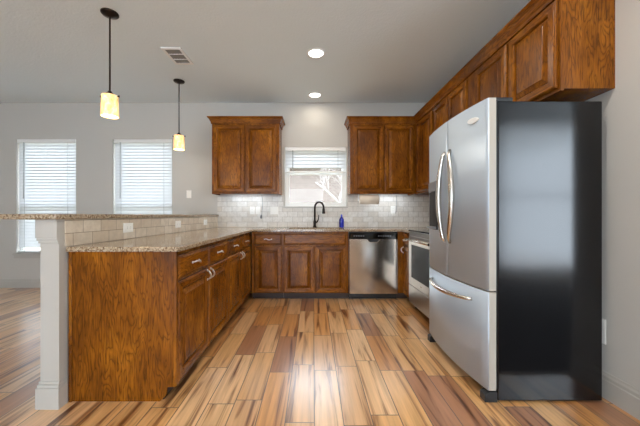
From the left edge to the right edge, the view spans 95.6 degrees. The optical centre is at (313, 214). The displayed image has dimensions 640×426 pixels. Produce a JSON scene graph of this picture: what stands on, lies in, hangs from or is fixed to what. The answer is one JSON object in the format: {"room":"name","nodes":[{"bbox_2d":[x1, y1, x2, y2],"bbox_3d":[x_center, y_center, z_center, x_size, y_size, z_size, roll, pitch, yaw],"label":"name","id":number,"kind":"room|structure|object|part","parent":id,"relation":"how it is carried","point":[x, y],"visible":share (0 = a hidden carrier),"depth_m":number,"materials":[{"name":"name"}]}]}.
{"room":"kitchen","nodes":[
{"label":"kitchen","id":0,"kind":"room"},
{"bbox_2d":[40,217,215,400],"bbox_3d":[-1.500,0.563,3.015,0.106,1.074,2.730,0,0,0],"label":"wall","id":1,"kind":"structure","parent":0,"point":[54,258],"depth_m":1.65,"materials":[{"name":"paint"}]},
{"bbox_2d":[35,219,58,242],"bbox_3d":[-1.509,0.094,1.658,0.122,0.136,0.048,0,0,0],"label":"trim","id":2,"kind":"structure","parent":1,"relation":"attached to","point":[46,230],"depth_m":1.63,"materials":[{"name":"paint"}]},
{"bbox_2d":[35,377,67,409],"bbox_3d":[-1.504,1.024,1.667,0.133,0.152,0.066,0,0,0],"label":"trim","id":3,"kind":"structure","parent":1,"relation":"attached to","point":[49,395],"depth_m":1.63,"materials":[{"name":"paint"}]},
{"bbox_2d":[0,214,218,218],"bbox_3d":[-1.647,0.011,2.990,0.446,0.030,2.779,0,0,0],"label":"bar","id":4,"kind":"object","parent":1,"relation":"on","point":[2,216],"visible":1,"depth_m":1.87,"materials":[{"name":"stone"}]},
{"bbox_2d":[65,217,217,246],"bbox_3d":[-1.442,0.106,3.028,0.008,0.160,2.684,0,0,0],"label":"tiled wall","id":5,"kind":"structure","parent":1,"relation":"attached to","point":[77,231],"depth_m":2.17,"materials":[{"name":"tile"}]},
{"bbox_2d":[123,223,132,232],"bbox_3d":[-1.433,0.100,2.250,0.008,0.072,0.116,0,0,0],"label":"wall outlet","id":6,"kind":"object","parent":5,"relation":"attached to","point":[127,227],"visible":1,"depth_m":2.23,"materials":[{"name":"white plastic"}]},
{"bbox_2d":[175,221,180,227],"bbox_3d":[-1.433,0.100,3.080,0.008,0.072,0.116,0,0,0],"label":"wall outlet","id":7,"kind":"object","parent":5,"relation":"attached to","point":[177,223],"visible":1,"depth_m":3.06,"materials":[{"name":"white plastic"}]},
{"bbox_2d":[0,103,425,287],"bbox_3d":[0.000,-0.297,4.450,12.280,2.794,0.140,0,0,0],"label":"wall","id":8,"kind":"structure","parent":0,"point":[306,124],"depth_m":4.38,"materials":[{"name":"paint"}]},
{"bbox_2d":[0,279,39,287],"bbox_3d":[-3.800,1.032,4.372,4.400,0.135,0.016,0,0,0],"label":"baseboard","id":9,"kind":"structure","parent":8,"relation":"attached to","point":[4,283],"depth_m":4.36,"materials":[{"name":"paint"}]},
{"bbox_2d":[12,252,39,257],"bbox_3d":[-4.037,0.615,4.398,0.975,0.081,0.092,0,0,0],"label":"trim","id":10,"kind":"structure","parent":8,"relation":"attached to","point":[20,254],"depth_m":4.37,"materials":[{"name":"paint"}]},
{"bbox_2d":[186,190,190,197],"bbox_3d":[-1.880,-0.310,4.375,0.072,0.116,0.009,0,0,0],"label":"light switch","id":11,"kind":"object","parent":8,"relation":"attached to","point":[188,192],"visible":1,"depth_m":4.37,"materials":[{"name":"white plastic"}]},
{"bbox_2d":[207,116,284,194],"bbox_3d":[-0.952,-0.831,4.199,1.052,1.077,0.362,0,0,0],"label":"upper cabinet","id":12,"kind":"object","parent":8,"relation":"attached to","point":[246,150],"visible":1,"depth_m":4.05,"materials":[{"name":"brown wood"}]},
{"bbox_3d":[-1.180,-0.783,4.057,0.304,0.812,0.018,0,0,0],"label":"raised panel","id":13,"kind":"part","parent":12,"relation":"part of","materials":[{"name":"brown wood"}]},
{"bbox_3d":[-1.180,-0.783,4.058,0.430,0.938,0.022,0,0,0],"label":"door","id":14,"kind":"part","parent":12,"relation":"part of","materials":[{"name":"brown wood"}]},
{"bbox_3d":[-0.952,-1.325,4.198,1.052,0.089,0.362,0,0,0],"label":"crown","id":15,"kind":"part","parent":12,"relation":"part of","materials":[{"name":"brown wood"}]},
{"bbox_3d":[-0.733,-0.783,4.058,0.425,0.938,0.022,0,0,0],"label":"door","id":16,"kind":"part","parent":12,"relation":"part of","materials":[{"name":"brown wood"}]},
{"bbox_3d":[-0.733,-0.783,4.057,0.299,0.812,0.018,0,0,0],"label":"raised panel","id":17,"kind":"part","parent":12,"relation":"part of","materials":[{"name":"brown wood"}]},
{"bbox_2d":[285,151,345,205],"bbox_3d":[0.033,-0.570,4.478,0.935,0.910,0.055,0,0,0],"label":"window","id":18,"kind":"structure","parent":8,"relation":"in","point":[287,203],"depth_m":4.45,"materials":[{"name":"white plastic"}]},
{"bbox_2d":[285,147,345,172],"bbox_3d":[0.033,-0.831,4.406,0.915,0.384,0.076,0,0,0],"label":"window blind","id":19,"kind":"object","parent":18,"relation":"attached to","point":[296,157],"visible":1,"depth_m":4.41,"materials":[{"name":"white plastic"}]},
{"bbox_3d":[0.033,-0.650,4.414,0.909,0.022,0.052,0,0,0],"label":"rail","id":20,"kind":"part","parent":19,"relation":"part of","materials":[{"name":"white plastic"}]},
{"bbox_3d":[0.033,-0.570,4.477,0.861,0.836,0.046,0,0,0],"label":"sash","id":21,"kind":"part","parent":18,"relation":"part of","materials":[{"name":"white plastic"}]},
{"bbox_2d":[283,206,347,207],"bbox_3d":[0.033,-0.114,4.405,0.975,0.022,0.090,0,0,0],"label":"trim","id":22,"kind":"structure","parent":8,"relation":"attached to","point":[283,206],"depth_m":4.36,"materials":[{"name":"paint"}]},
{"bbox_2d":[217,195,428,226],"bbox_3d":[0.152,-0.053,4.375,3.198,0.478,0.009,0,0,0],"label":"tiled wall","id":23,"kind":"structure","parent":8,"relation":"attached to","point":[232,210],"depth_m":4.37,"materials":[{"name":"tile"}]},
{"bbox_2d":[250,207,254,213],"bbox_3d":[-0.920,-0.065,4.367,0.072,0.116,0.008,0,0,0],"label":"wall outlet","id":24,"kind":"object","parent":23,"relation":"attached to","point":[252,209],"visible":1,"depth_m":4.37,"materials":[{"name":"white plastic"}]},
{"bbox_2d":[270,207,277,213],"bbox_3d":[-0.588,-0.065,4.366,0.120,0.116,0.009,0,0,0],"label":"light switch","id":25,"kind":"object","parent":23,"relation":"attached to","point":[273,210],"visible":1,"depth_m":4.37,"materials":[{"name":"white plastic"}]},
{"bbox_2d":[348,124,415,194],"bbox_3d":[0.977,-0.803,4.213,0.923,1.023,0.332,0,0,0],"label":"upper cabinet","id":26,"kind":"object","parent":8,"relation":"attached to","point":[381,157],"visible":0.97,"depth_m":4.05,"materials":[{"name":"brown wood"}]},
{"bbox_3d":[0.772,-0.783,4.058,0.425,0.938,0.022,0,0,0],"label":"door","id":27,"kind":"part","parent":26,"relation":"part of","materials":[{"name":"brown wood"}]},
{"bbox_3d":[0.772,-0.783,4.057,0.299,0.812,0.018,0,0,0],"label":"raised panel","id":28,"kind":"part","parent":26,"relation":"part of","materials":[{"name":"brown wood"}]},
{"bbox_2d":[358,194,379,203],"bbox_3d":[0.789,-0.247,4.130,0.298,0.190,0.132,0,0,0],"label":"paper towel holder","id":29,"kind":"object","parent":26,"relation":"attached to","point":[363,199],"visible":0.94,"depth_m":4.08,"materials":[{"name":"beige paper"}]},
{"bbox_3d":[1.202,-0.783,4.057,0.279,0.812,0.018,0,0,0],"label":"raised panel","id":30,"kind":"part","parent":26,"relation":"part of","materials":[{"name":"brown wood"}]},
{"bbox_3d":[1.202,-0.783,4.058,0.405,0.938,0.022,0,0,0],"label":"door","id":31,"kind":"part","parent":26,"relation":"part of","materials":[{"name":"brown wood"}]},
{"bbox_2d":[344,0,553,129],"bbox_3d":[1.321,-1.325,3.090,0.930,0.089,3.025,0,0,-21],"label":"crown molding","id":32,"kind":"structure","parent":26,"relation":"attached to","point":[533,8],"depth_m":2.56,"materials":[{"name":"brown wood"}]},
{"bbox_2d":[0,0,530,102],"bbox_3d":[0.000,-1.744,-0.110,12.280,0.100,9.260,0,0,0],"label":"ceiling","id":33,"kind":"structure","parent":0,"point":[52,51],"depth_m":2.95,"materials":[{"name":"paint"}]},
{"bbox_2d":[100,8,119,118],"bbox_3d":[-1.709,-1.260,2.435,0.131,0.868,0.131,0,0,45],"label":"pendant lamp","id":34,"kind":"object","parent":33,"relation":"hanging from","point":[109,108],"visible":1,"depth_m":2.41,"materials":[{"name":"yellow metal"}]},
{"bbox_3d":[-1.709,-0.916,2.435,0.132,0.181,0.132,0,0,0],"label":"lamp shade","id":35,"kind":"part","parent":34,"relation":"part of","materials":[{"name":"beige glass"}]},
{"bbox_3d":[-1.709,-1.345,2.435,0.013,0.639,0.012,0,0,0],"label":"rod","id":36,"kind":"part","parent":34,"relation":"part of","materials":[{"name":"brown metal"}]},
{"bbox_2d":[161,47,193,64],"bbox_3d":[-1.442,-1.688,3.090,0.205,0.012,0.320,0,0,0],"label":"ceiling vent","id":37,"kind":"object","parent":33,"relation":"in","point":[177,55],"visible":1,"depth_m":3.07,"materials":[{"name":"white plastic"}]},
{"bbox_2d":[173,79,185,150],"bbox_3d":[-1.700,-1.260,3.670,0.131,0.868,0.131,0,0,45],"label":"pendant lamp","id":38,"kind":"object","parent":33,"relation":"hanging from","point":[179,145],"visible":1,"depth_m":3.64,"materials":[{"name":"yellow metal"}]},
{"bbox_3d":[-1.700,-0.916,3.670,0.132,0.181,0.132,0,0,0],"label":"lamp shade","id":39,"kind":"part","parent":38,"relation":"part of","materials":[{"name":"beige glass"}]},
{"bbox_3d":[-1.700,-1.345,3.670,0.013,0.639,0.012,0,0,0],"label":"rod","id":40,"kind":"part","parent":38,"relation":"part of","materials":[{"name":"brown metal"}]},
{"bbox_2d":[308,92,321,97],"bbox_3d":[0.022,-1.690,4.100,0.196,0.008,0.196,0,0,0],"label":"recessed light","id":41,"kind":"object","parent":33,"relation":"in","point":[312,94],"visible":1,"depth_m":4.09,"materials":[{"name":"white plastic"}]},
{"bbox_2d":[307,48,324,58],"bbox_3d":[0.027,-1.690,3.040,0.196,0.008,0.196,0,0,0],"label":"recessed light","id":42,"kind":"object","parent":33,"relation":"in","point":[315,53],"visible":1,"depth_m":3.04,"materials":[{"name":"white plastic"}]},
{"bbox_2d":[0,288,639,425],"bbox_3d":[0.000,1.150,-0.110,12.280,0.100,9.260,0,0,0],"label":"floor","id":43,"kind":"structure","parent":0,"point":[283,361],"depth_m":1.93,"materials":[{"name":"brown wood"}]},
{"bbox_2d":[69,239,227,401],"bbox_3d":[-1.102,0.658,2.217,0.668,0.884,1.034,0,0,0],"label":"base cabinet","id":44,"kind":"object","parent":43,"relation":"on","point":[139,321],"visible":0.91,"depth_m":1.71,"materials":[{"name":"brown wood"}]},
{"bbox_3d":[-1.131,0.658,1.718,0.610,0.884,0.020,0,0,0],"label":"panel","id":45,"kind":"part","parent":44,"relation":"part of","materials":[{"name":"brown wood"}]},
{"bbox_3d":[-0.814,0.316,1.980,0.022,0.145,0.491,0,0,0],"label":"drawer","id":46,"kind":"part","parent":44,"relation":"part of","materials":[{"name":"brown wood"}]},
{"bbox_3d":[-0.814,0.706,1.980,0.022,0.604,0.491,0,0,0],"label":"door","id":47,"kind":"part","parent":44,"relation":"part of","materials":[{"name":"brown wood"}]},
{"bbox_3d":[-0.812,0.706,1.980,0.018,0.482,0.369,0,0,0],"label":"raised panel","id":48,"kind":"part","parent":44,"relation":"part of","materials":[{"name":"brown wood"}]},
{"bbox_3d":[-0.814,0.316,2.482,0.022,0.145,0.491,0,0,0],"label":"drawer","id":49,"kind":"part","parent":44,"relation":"part of","materials":[{"name":"brown wood"}]},
{"bbox_3d":[-0.814,0.706,2.482,0.022,0.604,0.491,0,0,0],"label":"door","id":50,"kind":"part","parent":44,"relation":"part of","materials":[{"name":"brown wood"}]},
{"bbox_3d":[-0.812,0.706,2.482,0.018,0.482,0.369,0,0,0],"label":"raised panel","id":51,"kind":"part","parent":44,"relation":"part of","materials":[{"name":"brown wood"}]},
{"bbox_2d":[66,227,427,251],"bbox_3d":[0.157,0.201,3.027,3.188,0.029,2.688,0,0,0],"label":"countertop","id":52,"kind":"structure","parent":44,"relation":"on","point":[179,241],"depth_m":2.33,"materials":[{"name":"stone"}]},
{"bbox_2d":[313,201,324,226],"bbox_3d":[0.080,-0.008,4.230,0.228,0.388,0.059,0,0,45],"label":"faucet","id":53,"kind":"object","parent":52,"relation":"on","point":[317,202],"visible":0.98,"depth_m":4.27,"materials":[{"name":"black metal"}]},
{"bbox_3d":[0.083,-0.061,4.229,0.204,0.282,0.029,0,0,44],"label":"spout","id":54,"kind":"part","parent":53,"relation":"part of","materials":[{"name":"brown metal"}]},
{"bbox_2d":[339,214,343,226],"bbox_3d":[0.415,0.089,4.270,0.074,0.194,0.050,0,0,0],"label":"soap bottle","id":55,"kind":"object","parent":52,"relation":"on","point":[341,220],"visible":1,"depth_m":4.25,"materials":[{"name":"blue glass"}]},
{"bbox_2d":[226,233,250,320],"bbox_3d":[-1.099,0.658,3.238,0.663,0.884,1.005,0,0,0],"label":"base cabinet","id":56,"kind":"object","parent":43,"relation":"on","point":[238,248],"visible":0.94,"depth_m":3.11,"materials":[{"name":"brown wood"}]},
{"bbox_3d":[-0.814,0.316,2.986,0.022,0.145,0.491,0,0,0],"label":"drawer","id":57,"kind":"part","parent":56,"relation":"part of","materials":[{"name":"brown wood"}]},
{"bbox_3d":[-0.814,0.706,2.986,0.022,0.604,0.491,0,0,0],"label":"door","id":58,"kind":"part","parent":56,"relation":"part of","materials":[{"name":"brown wood"}]},
{"bbox_3d":[-0.812,0.706,2.986,0.018,0.482,0.369,0,0,0],"label":"raised panel","id":59,"kind":"part","parent":56,"relation":"part of","materials":[{"name":"brown wood"}]},
{"bbox_3d":[-0.814,0.316,3.490,0.022,0.145,0.491,0,0,0],"label":"drawer","id":60,"kind":"part","parent":56,"relation":"part of","materials":[{"name":"brown wood"}]},
{"bbox_3d":[-0.814,0.706,3.490,0.022,0.604,0.491,0,0,0],"label":"door","id":61,"kind":"part","parent":56,"relation":"part of","materials":[{"name":"brown wood"}]},
{"bbox_3d":[-0.812,0.706,3.490,0.018,0.482,0.369,0,0,0],"label":"raised panel","id":62,"kind":"part","parent":56,"relation":"part of","materials":[{"name":"brown wood"}]},
{"bbox_2d":[252,232,282,297],"bbox_3d":[-0.598,0.658,4.035,0.403,0.884,0.658,0,0,0],"label":"base cabinet","id":63,"kind":"object","parent":43,"relation":"on","point":[267,247],"visible":0.91,"depth_m":3.74,"materials":[{"name":"brown wood"}]},
{"bbox_3d":[-0.586,0.316,3.752,0.352,0.145,0.022,0,0,0],"label":"drawer","id":64,"kind":"part","parent":63,"relation":"part of","materials":[{"name":"brown wood"}]},
{"bbox_3d":[-0.586,0.706,3.752,0.352,0.604,0.022,0,0,0],"label":"door","id":65,"kind":"part","parent":63,"relation":"part of","materials":[{"name":"brown wood"}]},
{"bbox_3d":[-0.586,0.706,3.750,0.230,0.482,0.018,0,0,0],"label":"raised panel","id":66,"kind":"part","parent":63,"relation":"part of","materials":[{"name":"brown wood"}]},
{"bbox_2d":[283,232,347,297],"bbox_3d":[0.030,0.658,4.052,0.849,0.884,0.624,0,0,0],"label":"base cabinet","id":67,"kind":"object","parent":43,"relation":"on","point":[315,264],"visible":0.94,"depth_m":3.74,"materials":[{"name":"brown wood"}]},
{"bbox_3d":[-0.186,0.706,3.752,0.397,0.604,0.022,0,0,0],"label":"door","id":68,"kind":"part","parent":67,"relation":"part of","materials":[{"name":"brown wood"}]},
{"bbox_3d":[-0.186,0.706,3.750,0.275,0.482,0.018,0,0,0],"label":"raised panel","id":69,"kind":"part","parent":67,"relation":"part of","materials":[{"name":"brown wood"}]},
{"bbox_3d":[0.227,0.706,3.752,0.397,0.604,0.022,0,0,0],"label":"door","id":70,"kind":"part","parent":67,"relation":"part of","materials":[{"name":"brown wood"}]},
{"bbox_3d":[0.227,0.706,3.750,0.275,0.482,0.018,0,0,0],"label":"raised panel","id":71,"kind":"part","parent":67,"relation":"part of","materials":[{"name":"brown wood"}]},
{"bbox_2d":[348,232,397,298],"bbox_3d":[0.775,0.660,4.031,0.628,0.880,0.597,0,0,0],"label":"dishwasher","id":72,"kind":"object","parent":43,"relation":"on","point":[372,256],"visible":0.99,"depth_m":3.74,"materials":[{"name":"silver metal"}]},
{"bbox_2d":[396,232,409,298],"bbox_3d":[1.418,0.658,3.914,0.644,0.884,0.872,0,0,0],"label":"base cabinet","id":73,"kind":"object","parent":43,"relation":"on","point":[403,245],"visible":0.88,"depth_m":3.70,"materials":[{"name":"brown wood"}]},
{"bbox_3d":[1.161,0.316,3.618,0.022,0.145,0.235,0,0,0],"label":"drawer","id":74,"kind":"part","parent":73,"relation":"part of","materials":[{"name":"brown wood"}]},
{"bbox_3d":[1.161,0.706,3.618,0.022,0.604,0.235,0,0,0],"label":"door","id":75,"kind":"part","parent":73,"relation":"part of","materials":[{"name":"brown wood"}]},
{"bbox_3d":[1.159,0.706,3.618,0.018,0.494,0.125,0,0,0],"label":"raised panel","id":76,"kind":"part","parent":73,"relation":"part of","materials":[{"name":"brown wood"}]},
{"bbox_2d":[405,229,428,317],"bbox_3d":[1.410,0.570,3.079,0.669,1.060,0.778,0,0,0],"label":"range","id":77,"kind":"object","parent":43,"relation":"on","point":[418,239],"visible":0.25,"depth_m":3.12,"materials":[{"name":"silver metal"}]},
{"bbox_3d":[1.108,0.285,3.079,0.066,0.026,0.679,0,0,0],"label":"handle","id":78,"kind":"part","parent":77,"relation":"part of","materials":[{"name":"silver metal"}]},
{"bbox_3d":[1.161,0.531,3.079,0.042,0.567,0.770,0,0,0],"label":"oven door","id":79,"kind":"part","parent":77,"relation":"part of","materials":[{"name":"silver metal"}]},
{"bbox_3d":[1.164,0.221,3.079,0.040,0.049,0.774,0,0,0],"label":"panel","id":80,"kind":"part","parent":77,"relation":"part of","materials":[{"name":"silver metal"}]},
{"bbox_3d":[1.161,0.923,3.079,0.042,0.203,0.770,0,0,0],"label":"drawer","id":81,"kind":"part","parent":77,"relation":"part of","materials":[{"name":"silver metal"}]},
{"bbox_2d":[409,229,428,233],"bbox_3d":[1.404,0.184,3.079,0.532,0.019,0.778,0,0,0],"label":"cooktop","id":82,"kind":"object","parent":77,"relation":"in","point":[411,231],"depth_m":3.23,"materials":[{"name":"black glass"}]},
{"bbox_2d":[426,97,601,401],"bbox_3d":[1.300,0.205,2.127,0.781,1.790,0.865,0,0,0],"label":"refrigerator","id":83,"kind":"object","parent":43,"relation":"on","point":[515,226],"visible":1,"depth_m":1.70,"materials":[{"name":"silver metal"}]},
{"bbox_3d":[1.025,-0.119,2.345,0.086,1.131,0.430,0,0,0],"label":"door","id":84,"kind":"part","parent":83,"relation":"part of","materials":[{"name":"grey metal"}]},
{"bbox_3d":[0.962,-0.133,2.189,0.040,0.677,0.089,0,0,-24],"label":"handle","id":85,"kind":"part","parent":83,"relation":"part of","materials":[{"name":"silver metal"}]},
{"bbox_3d":[0.958,0.539,2.127,0.097,0.040,0.620,0,0,0],"label":"handle","id":86,"kind":"part","parent":83,"relation":"part of","materials":[{"name":"silver metal"}]},
{"bbox_3d":[0.962,-0.133,2.039,0.040,0.678,0.116,0,0,16],"label":"handle","id":87,"kind":"part","parent":83,"relation":"part of","materials":[{"name":"silver metal"}]},
{"bbox_3d":[1.025,0.741,2.127,0.086,0.574,0.865,0,0,0],"label":"freezer drawer","id":88,"kind":"part","parent":83,"relation":"part of","materials":[{"name":"grey metal"}]},
{"bbox_3d":[1.025,-0.119,1.910,0.086,1.131,0.430,0,0,0],"label":"door","id":89,"kind":"part","parent":83,"relation":"part of","materials":[{"name":"grey metal"}]},
{"bbox_2d":[586,0,639,389],"bbox_3d":[1.830,-0.297,2.900,0.140,2.794,2.960,0,0,0],"label":"wall","id":90,"kind":"structure","parent":0,"point":[621,104],"depth_m":1.65,"materials":[{"name":"paint"}]},
{"bbox_2d":[413,109,432,194],"bbox_3d":[1.588,-0.803,3.925,0.342,1.023,0.909,0,0,0],"label":"upper cabinet","id":91,"kind":"object","parent":90,"relation":"attached to","point":[424,127],"visible":0.41,"depth_m":3.74,"materials":[{"name":"brown wood"}]},
{"bbox_3d":[1.427,-0.788,3.760,0.018,0.822,0.394,0,0,0],"label":"raised panel","id":92,"kind":"part","parent":91,"relation":"part of","materials":[{"name":"brown wood"}]},
{"bbox_2d":[433,77,468,131],"bbox_3d":[1.588,-1.008,3.075,0.342,0.615,0.789,0,0,0],"label":"upper cabinet","id":93,"kind":"object","parent":90,"relation":"attached to","point":[456,102],"visible":0.3,"depth_m":2.96,"materials":[{"name":"brown wood"}]},
{"bbox_3d":[1.428,-0.992,3.265,0.022,0.540,0.360,0,0,0],"label":"door","id":94,"kind":"part","parent":93,"relation":"part of","materials":[{"name":"brown wood"}]},
{"bbox_3d":[1.427,-0.992,3.265,0.018,0.414,0.234,0,0,0],"label":"raised panel","id":95,"kind":"part","parent":93,"relation":"part of","materials":[{"name":"brown wood"}]},
{"bbox_3d":[1.427,-0.992,2.885,0.018,0.414,0.234,0,0,0],"label":"raised panel","id":96,"kind":"part","parent":93,"relation":"part of","materials":[{"name":"brown wood"}]},
{"bbox_3d":[1.428,-0.992,2.885,0.022,0.540,0.360,0,0,0],"label":"door","id":97,"kind":"part","parent":93,"relation":"part of","materials":[{"name":"brown wood"}]},
{"bbox_2d":[469,0,614,107],"bbox_3d":[1.588,-1.020,2.184,0.342,0.590,0.989,0,0,0],"label":"upper cabinet","id":98,"kind":"object","parent":90,"relation":"attached to","point":[566,52],"visible":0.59,"depth_m":1.72,"materials":[{"name":"brown wood"}]},
{"bbox_3d":[1.427,-1.004,2.350,0.018,0.389,0.284,0,0,0],"label":"raised panel","id":99,"kind":"part","parent":98,"relation":"part of","materials":[{"name":"brown wood"}]},
{"bbox_3d":[1.428,-1.004,2.350,0.022,0.515,0.410,0,0,0],"label":"door","id":100,"kind":"part","parent":98,"relation":"part of","materials":[{"name":"brown wood"}]},
{"bbox_3d":[1.427,-1.004,1.910,0.018,0.389,0.284,0,0,0],"label":"raised panel","id":101,"kind":"part","parent":98,"relation":"part of","materials":[{"name":"brown wood"}]},
{"bbox_3d":[1.428,-1.004,1.910,0.022,0.515,0.410,0,0,0],"label":"door","id":102,"kind":"part","parent":98,"relation":"part of","materials":[{"name":"brown wood"}]},
{"bbox_2d":[602,318,605,344],"bbox_3d":[1.756,0.706,1.778,0.008,0.150,0.072,0,0,0],"label":"wall outlet","id":103,"kind":"object","parent":90,"relation":"attached to","point":[603,320],"visible":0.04,"depth_m":1.75,"materials":[{"name":"white plastic"}]},
{"bbox_2d":[602,370,639,419],"bbox_3d":[1.752,1.022,1.985,0.016,0.155,1.130,0,0,0],"label":"baseboard","id":104,"kind":"structure","parent":90,"relation":"attached to","point":[616,391],"depth_m":1.64,"materials":[{"name":"paint"}]},
{"label":"outside","id":105,"kind":"structure","parent":0,"visible":0},
{"bbox_2d":[25,247,39,248],"bbox_3d":[0.000,1.350,13.340,28.000,0.100,17.320,0,0,0],"label":"ground","id":106,"kind":"structure","parent":105,"point":[25,247],"depth_m":11.36,"materials":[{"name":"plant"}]},
{"bbox_2d":[289,168,341,202],"bbox_3d":[-0.150,-1.000,12.500,11.300,4.600,3.800,0,0,0],"label":"house","id":107,"kind":"structure","parent":106,"relation":"on","point":[302,188],"depth_m":11.00,"materials":[{"name":"brick"}]},
{"bbox_2d":[315,168,341,202],"bbox_3d":[0.881,-0.352,7.991,1.534,3.325,1.850,0,0,-28],"label":"tree","id":108,"kind":"object","parent":106,"relation":"on","point":[322,182],"visible":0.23,"depth_m":7.80,"materials":[{"name":"grey plant"}]},
{"bbox_3d":[-4.038,-0.282,4.471,0.905,1.725,0.055,0,0,0],"label":"window","id":109,"kind":"structure","parent":0,"visible":0},
{"bbox_2d":[17,139,75,251],"bbox_3d":[-4.037,-0.287,4.406,0.885,1.711,0.076,0,0,0],"label":"window blind","id":110,"kind":"object","parent":109,"relation":"attached to","point":[47,167],"visible":0.74,"depth_m":4.41,"materials":[{"name":"white plastic"}]},
{"bbox_3d":[-4.365,-0.267,4.381,0.004,1.647,0.002,0,0,0],"label":"ladder cord","id":111,"kind":"part","parent":110,"relation":"part of","materials":[{"name":"white fabric"}]},
{"bbox_3d":[-4.037,0.557,4.414,0.879,0.022,0.052,0,0,0],"label":"rail","id":112,"kind":"part","parent":110,"relation":"part of","materials":[{"name":"white plastic"}]},
{"bbox_3d":[-2.582,-0.282,4.471,0.895,1.725,0.055,0,0,0],"label":"window","id":113,"kind":"structure","parent":0,"visible":0},
{"bbox_2d":[114,139,171,213],"bbox_3d":[-2.583,-0.287,4.406,0.875,1.711,0.076,0,0,0],"label":"window blind","id":114,"kind":"object","parent":113,"relation":"attached to","point":[143,167],"visible":0.65,"depth_m":4.41,"materials":[{"name":"white plastic"}]}
]}

